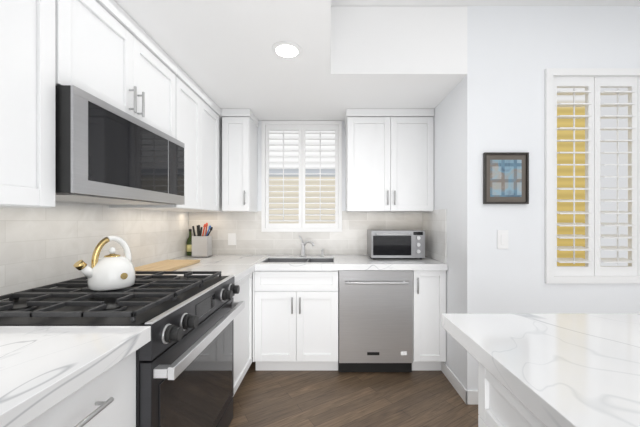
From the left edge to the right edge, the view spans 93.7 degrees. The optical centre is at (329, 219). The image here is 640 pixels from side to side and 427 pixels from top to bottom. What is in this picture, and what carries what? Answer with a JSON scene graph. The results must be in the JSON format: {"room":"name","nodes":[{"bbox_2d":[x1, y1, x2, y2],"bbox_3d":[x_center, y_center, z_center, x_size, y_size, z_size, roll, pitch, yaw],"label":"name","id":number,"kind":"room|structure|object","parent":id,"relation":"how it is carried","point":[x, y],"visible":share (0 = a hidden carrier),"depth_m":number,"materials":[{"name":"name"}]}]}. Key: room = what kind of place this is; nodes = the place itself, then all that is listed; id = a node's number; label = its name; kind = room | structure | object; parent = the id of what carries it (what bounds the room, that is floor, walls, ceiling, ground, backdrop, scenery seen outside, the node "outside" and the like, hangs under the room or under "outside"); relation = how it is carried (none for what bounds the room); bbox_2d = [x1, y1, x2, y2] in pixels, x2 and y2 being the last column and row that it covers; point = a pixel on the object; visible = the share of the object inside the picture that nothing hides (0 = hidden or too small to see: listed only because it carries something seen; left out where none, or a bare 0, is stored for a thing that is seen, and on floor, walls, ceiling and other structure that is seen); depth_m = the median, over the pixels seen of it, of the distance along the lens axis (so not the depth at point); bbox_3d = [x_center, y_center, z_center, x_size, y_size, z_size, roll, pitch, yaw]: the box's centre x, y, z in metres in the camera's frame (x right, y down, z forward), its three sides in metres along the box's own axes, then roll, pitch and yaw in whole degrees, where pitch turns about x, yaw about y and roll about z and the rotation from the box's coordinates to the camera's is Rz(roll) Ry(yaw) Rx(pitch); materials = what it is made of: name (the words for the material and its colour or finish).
{"room":"kitchen","nodes":[
{"label":"kitchen","id":0,"kind":"room"},
{"bbox_2d":[115,0,466,120],"bbox_3d":[-0.250,-1.244,0.530,2.400,0.468,5.060,0,0,0],"label":"ceiling","id":1,"kind":"structure","parent":0,"point":[221,54],"depth_m":2.08,"materials":[{"name":"paint"}]},
{"bbox_2d":[272,41,301,57],"bbox_3d":[-0.255,-1.004,1.780,0.176,0.008,0.176,0,0,0],"label":"recessed light","id":2,"kind":"object","parent":1,"relation":"in","point":[284,49],"visible":1,"depth_m":1.76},
{"bbox_2d":[258,121,345,210],"bbox_3d":[-0.200,-0.105,3.110,2.500,2.750,0.100,0,0,0],"label":"wall","id":3,"kind":"structure","parent":0,"point":[343,166],"depth_m":3.06,"materials":[{"name":"paint"}]},
{"bbox_2d":[220,108,224,211],"bbox_3d":[-1.224,-0.544,2.849,0.448,0.928,0.397,0,0,0],"label":"upper cabinet","id":4,"kind":"object","parent":3,"relation":"attached to","point":[220,108],"depth_m":2.79,"materials":[{"name":"white wood"}]},
{"bbox_2d":[221,109,257,211],"bbox_3d":[-0.856,-0.544,2.871,0.260,0.928,0.354,0,0,0],"label":"upper cabinet","id":5,"kind":"object","parent":3,"relation":"attached to","point":[239,160],"visible":0.98,"depth_m":2.74,"materials":[{"name":"white wood"}]},
{"bbox_2d":[261,121,341,231],"bbox_3d":[-0.286,-0.443,3.096,0.817,1.125,0.108,0,0,0],"label":"window shutter","id":6,"kind":"object","parent":3,"relation":"attached to","point":[301,127],"visible":1,"depth_m":3.05,"materials":[{"name":"white wood"}]},
{"bbox_2d":[188,211,421,254],"bbox_3d":[-0.245,0.132,3.054,2.387,0.443,0.008,0,0,0],"label":"backsplash","id":7,"kind":"structure","parent":3,"relation":"attached to","point":[253,239],"depth_m":3.05,"materials":[{"name":"tile"}]},
{"bbox_2d":[228,233,235,244],"bbox_3d":[-0.995,0.195,3.045,0.080,0.120,0.008,0,0,0],"label":"electrical outlet plate","id":8,"kind":"object","parent":7,"relation":"attached to","point":[231,238],"visible":1,"depth_m":3.04,"materials":[{"name":"white plastic"}]},
{"bbox_2d":[345,109,433,211],"bbox_3d":[0.547,-0.544,2.871,0.799,0.928,0.354,0,0,0],"label":"upper cabinet","id":9,"kind":"object","parent":3,"relation":"attached to","point":[389,160],"visible":1,"depth_m":2.74,"materials":[{"name":"white wood"}]},
{"bbox_2d":[229,358,478,426],"bbox_3d":[0.875,1.320,0.530,4.850,0.100,5.260,0,0,0],"label":"floor","id":10,"kind":"structure","parent":0,"point":[340,399],"depth_m":2.11,"materials":[{"name":"brown wood"}]},
{"bbox_2d":[24,354,135,426],"bbox_3d":[-1.034,0.838,0.756,0.808,0.866,0.500,0,0,0],"label":"base cabinet","id":11,"kind":"object","parent":10,"relation":"on","point":[109,401],"depth_m":0.86,"materials":[{"name":"wood"}]},
{"bbox_2d":[0,326,150,426],"bbox_3d":[-1.019,0.380,0.053,0.838,0.050,1.906,0,0,0],"label":"countertop","id":12,"kind":"structure","parent":11,"relation":"on","point":[41,367],"depth_m":0.77,"materials":[{"name":"white stone"}]},
{"bbox_2d":[0,271,244,426],"bbox_3d":[-0.984,0.794,1.450,0.904,0.952,0.880,0,0,0],"label":"range","id":13,"kind":"object","parent":10,"relation":"on","point":[185,366],"visible":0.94,"depth_m":1.26,"materials":[{"name":"black metal"}]},
{"bbox_2d":[73,236,135,290],"bbox_3d":[-1.030,0.196,1.401,0.185,0.243,0.223,0,0,0],"label":"kettle","id":14,"kind":"object","parent":13,"relation":"on","point":[112,270],"visible":1,"depth_m":1.36,"materials":[{"name":"metal"}]},
{"bbox_2d":[135,255,266,395],"bbox_3d":[-1.019,0.812,2.471,0.838,0.915,1.154,0,0,0],"label":"base cabinet","id":15,"kind":"object","parent":10,"relation":"on","point":[241,268],"visible":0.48,"depth_m":2.28,"materials":[{"name":"wood"}]},
{"bbox_2d":[134,260,199,270],"bbox_3d":[-1.230,0.343,2.250,0.280,0.020,0.540,0,0,0],"label":"cutting board","id":16,"kind":"object","parent":15,"relation":"on","point":[168,265],"visible":0.88,"depth_m":2.20,"materials":[{"name":"brown wood"}]},
{"bbox_2d":[186,229,191,255],"bbox_3d":[-1.402,0.222,3.010,0.069,0.263,0.069,0,0,0],"label":"oil bottle","id":17,"kind":"object","parent":15,"relation":"on","point":[189,247],"visible":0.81,"depth_m":2.98,"materials":[{"name":"green glass"}]},
{"bbox_2d":[192,223,212,256],"bbox_3d":[-1.226,0.190,2.905,0.195,0.326,0.110,0,0,0],"label":"utensil holder","id":18,"kind":"object","parent":15,"relation":"on","point":[202,246],"visible":1,"depth_m":2.85,"materials":[{"name":"ceramic"}]},
{"bbox_2d":[253,271,337,370],"bbox_3d":[-0.279,0.838,2.744,0.698,0.866,0.608,0,0,0],"label":"base cabinet","id":19,"kind":"object","parent":10,"relation":"on","point":[295,312],"depth_m":2.45,"materials":[{"name":"white wood"}]},
{"bbox_2d":[253,255,447,270],"bbox_3d":[0.160,0.380,2.729,1.576,0.050,0.638,0,0,0],"label":"countertop","id":20,"kind":"structure","parent":19,"relation":"on","point":[340,262],"depth_m":2.45,"materials":[{"name":"white stone"}]},
{"bbox_2d":[265,259,332,262],"bbox_3d":[-0.275,0.467,2.690,0.631,0.201,0.368,0,0,0],"label":"sink","id":21,"kind":"object","parent":20,"relation":"in","point":[266,260],"depth_m":2.87,"materials":[{"name":"silver metal"}]},
{"bbox_2d":[299,236,314,255],"bbox_3d":[-0.226,0.252,2.901,0.163,0.202,0.133,0,0,0],"label":"faucet","id":22,"kind":"object","parent":20,"relation":"on","point":[303,244],"visible":1,"depth_m":2.92,"materials":[{"name":"metal"}]},
{"bbox_2d":[367,230,424,258],"bbox_3d":[0.610,0.224,2.814,0.480,0.258,0.352,0,0,0],"label":"toaster oven","id":23,"kind":"object","parent":20,"relation":"on","point":[395,243],"visible":1,"depth_m":2.67,"materials":[{"name":"metal"}]},
{"bbox_2d":[338,270,412,371],"bbox_3d":[0.374,0.834,2.692,0.604,0.849,0.615,0,0,0],"label":"dishwasher","id":24,"kind":"object","parent":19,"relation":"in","point":[375,320],"visible":0.88,"depth_m":2.44,"materials":[{"name":"silver metal"}]},
{"bbox_2d":[412,271,445,370],"bbox_3d":[0.814,0.838,2.744,0.268,0.866,0.608,0,0,0],"label":"base cabinet","id":25,"kind":"object","parent":10,"relation":"on","point":[429,287],"depth_m":2.45,"materials":[{"name":"white wood"}]},
{"bbox_2d":[462,346,553,426],"bbox_3d":[1.484,0.838,-0.132,2.172,0.866,2.076,0,0,0],"label":"kitchen island","id":26,"kind":"object","parent":10,"relation":"on","point":[498,405],"depth_m":0.78,"materials":[{"name":"wood"}]},
{"bbox_2d":[442,314,639,426],"bbox_3d":[1.512,0.380,-0.030,2.177,0.050,2.340,0,0,0],"label":"island countertop","id":27,"kind":"structure","parent":26,"relation":"on","point":[577,370],"depth_m":0.77,"materials":[{"name":"white stone"}]},
{"bbox_2d":[434,81,460,381],"bbox_3d":[1.000,-0.105,2.618,0.100,2.750,0.885,0,0,0],"label":"wall","id":28,"kind":"structure","parent":0,"point":[447,152],"depth_m":2.35,"materials":[{"name":"paint"}]},
{"bbox_2d":[422,209,446,262],"bbox_3d":[0.944,0.132,2.744,0.008,0.443,0.609,0,0,0],"label":"backsplash","id":29,"kind":"structure","parent":28,"relation":"attached to","point":[434,225],"depth_m":2.65,"materials":[{"name":"tile"}]},
{"bbox_2d":[441,362,464,398],"bbox_3d":[0.942,1.222,2.541,0.011,0.095,0.898,0,0,0],"label":"baseboard","id":30,"kind":"structure","parent":28,"relation":"attached to","point":[458,386],"depth_m":2.29,"materials":[{"name":"white wood"}]},
{"bbox_2d":[331,0,639,5],"bbox_3d":[0.875,-1.530,0.530,4.850,0.100,5.260,0,0,0],"label":"ceiling","id":31,"kind":"structure","parent":0,"point":[485,2],"depth_m":2.05,"materials":[{"name":"paint"}]},
{"bbox_2d":[461,6,639,389],"bbox_3d":[2.125,-0.105,2.125,2.350,2.750,0.100,0,0,0],"label":"wall","id":32,"kind":"structure","parent":0,"point":[514,53],"depth_m":2.08,"materials":[{"name":"paint"}]},
{"bbox_2d":[463,388,477,404],"bbox_3d":[2.067,1.222,2.068,2.261,0.095,0.011,0,0,0],"label":"baseboard","id":33,"kind":"structure","parent":32,"relation":"attached to","point":[469,397],"depth_m":2.06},
{"bbox_2d":[497,230,507,248],"bbox_3d":[1.192,0.135,2.069,0.075,0.130,0.008,0,0,0],"label":"switch plate","id":34,"kind":"object","parent":32,"relation":"attached to","point":[502,239],"visible":1,"depth_m":2.07,"materials":[{"name":"white plastic"}]},
{"bbox_2d":[483,152,528,203],"bbox_3d":[1.210,-0.286,2.063,0.304,0.353,0.020,0,0,0],"label":"picture frame","id":35,"kind":"object","parent":32,"relation":"attached to","point":[505,177],"visible":1,"depth_m":2.06,"materials":[{"name":"black wood"}]},
{"bbox_2d":[545,68,639,282],"bbox_3d":[2.135,-0.302,2.107,1.300,1.475,0.116,0,0,0],"label":"window shutter","id":36,"kind":"object","parent":32,"relation":"attached to","point":[592,81],"visible":0.98,"depth_m":2.08,"materials":[{"name":"white wood"}]},
{"bbox_3d":[-1.500,-0.105,0.530,0.100,2.750,5.260,0,0,0],"label":"wall","id":37,"kind":"structure","parent":0,"visible":0},
{"bbox_2d":[0,0,63,207],"bbox_3d":[-1.224,-0.526,0.789,0.448,0.964,0.616,0,0,0],"label":"upper cabinet","id":38,"kind":"object","parent":37,"relation":"attached to","point":[31,31],"depth_m":1.01,"materials":[{"name":"white wood"}]},
{"bbox_2d":[0,201,187,300],"bbox_3d":[-1.444,0.112,1.625,0.008,0.483,2.849,0,0,0],"label":"backsplash","id":39,"kind":"structure","parent":37,"relation":"attached to","point":[39,247],"depth_m":1.67,"materials":[{"name":"tile"}]},
{"bbox_2d":[64,0,179,140],"bbox_3d":[-1.224,-0.754,1.525,0.448,0.508,0.844,0,0,0],"label":"upper cabinet","id":40,"kind":"object","parent":37,"relation":"attached to","point":[113,53],"depth_m":1.44,"materials":[{"name":"white wood"}]},
{"bbox_2d":[55,85,184,204],"bbox_3d":[-1.190,-0.296,1.525,0.493,0.400,0.842,0,0,0],"label":"microwave","id":41,"kind":"object","parent":40,"relation":"attached to","point":[107,153],"visible":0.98,"depth_m":1.30,"materials":[{"name":"silver metal"}]},
{"bbox_2d":[109,68,207,211],"bbox_3d":[-1.224,-0.544,2.139,0.448,0.928,0.497,0,0,0],"label":"upper cabinet","id":42,"kind":"object","parent":37,"relation":"attached to","point":[193,100],"depth_m":2.22,"materials":[{"name":"white wood"}]},
{"bbox_2d":[208,96,219,211],"bbox_3d":[-1.224,-0.544,2.490,0.448,0.928,0.432,0,0,0],"label":"upper cabinet","id":43,"kind":"object","parent":37,"relation":"attached to","point":[213,109],"depth_m":2.60,"materials":[{"name":"white wood"}]},
{"label":"outside","id":44,"kind":"structure","parent":0,"visible":0},
{"bbox_2d":[269,131,334,222],"bbox_3d":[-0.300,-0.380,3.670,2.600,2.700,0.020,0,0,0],"label":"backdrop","id":45,"kind":"structure","parent":44,"point":[296,176],"depth_m":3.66,"materials":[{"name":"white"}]},
{"bbox_2d":[557,88,627,265],"bbox_3d":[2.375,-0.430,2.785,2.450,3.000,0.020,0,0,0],"label":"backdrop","id":46,"kind":"structure","parent":44,"point":[605,170],"depth_m":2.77,"materials":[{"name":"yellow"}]}
]}

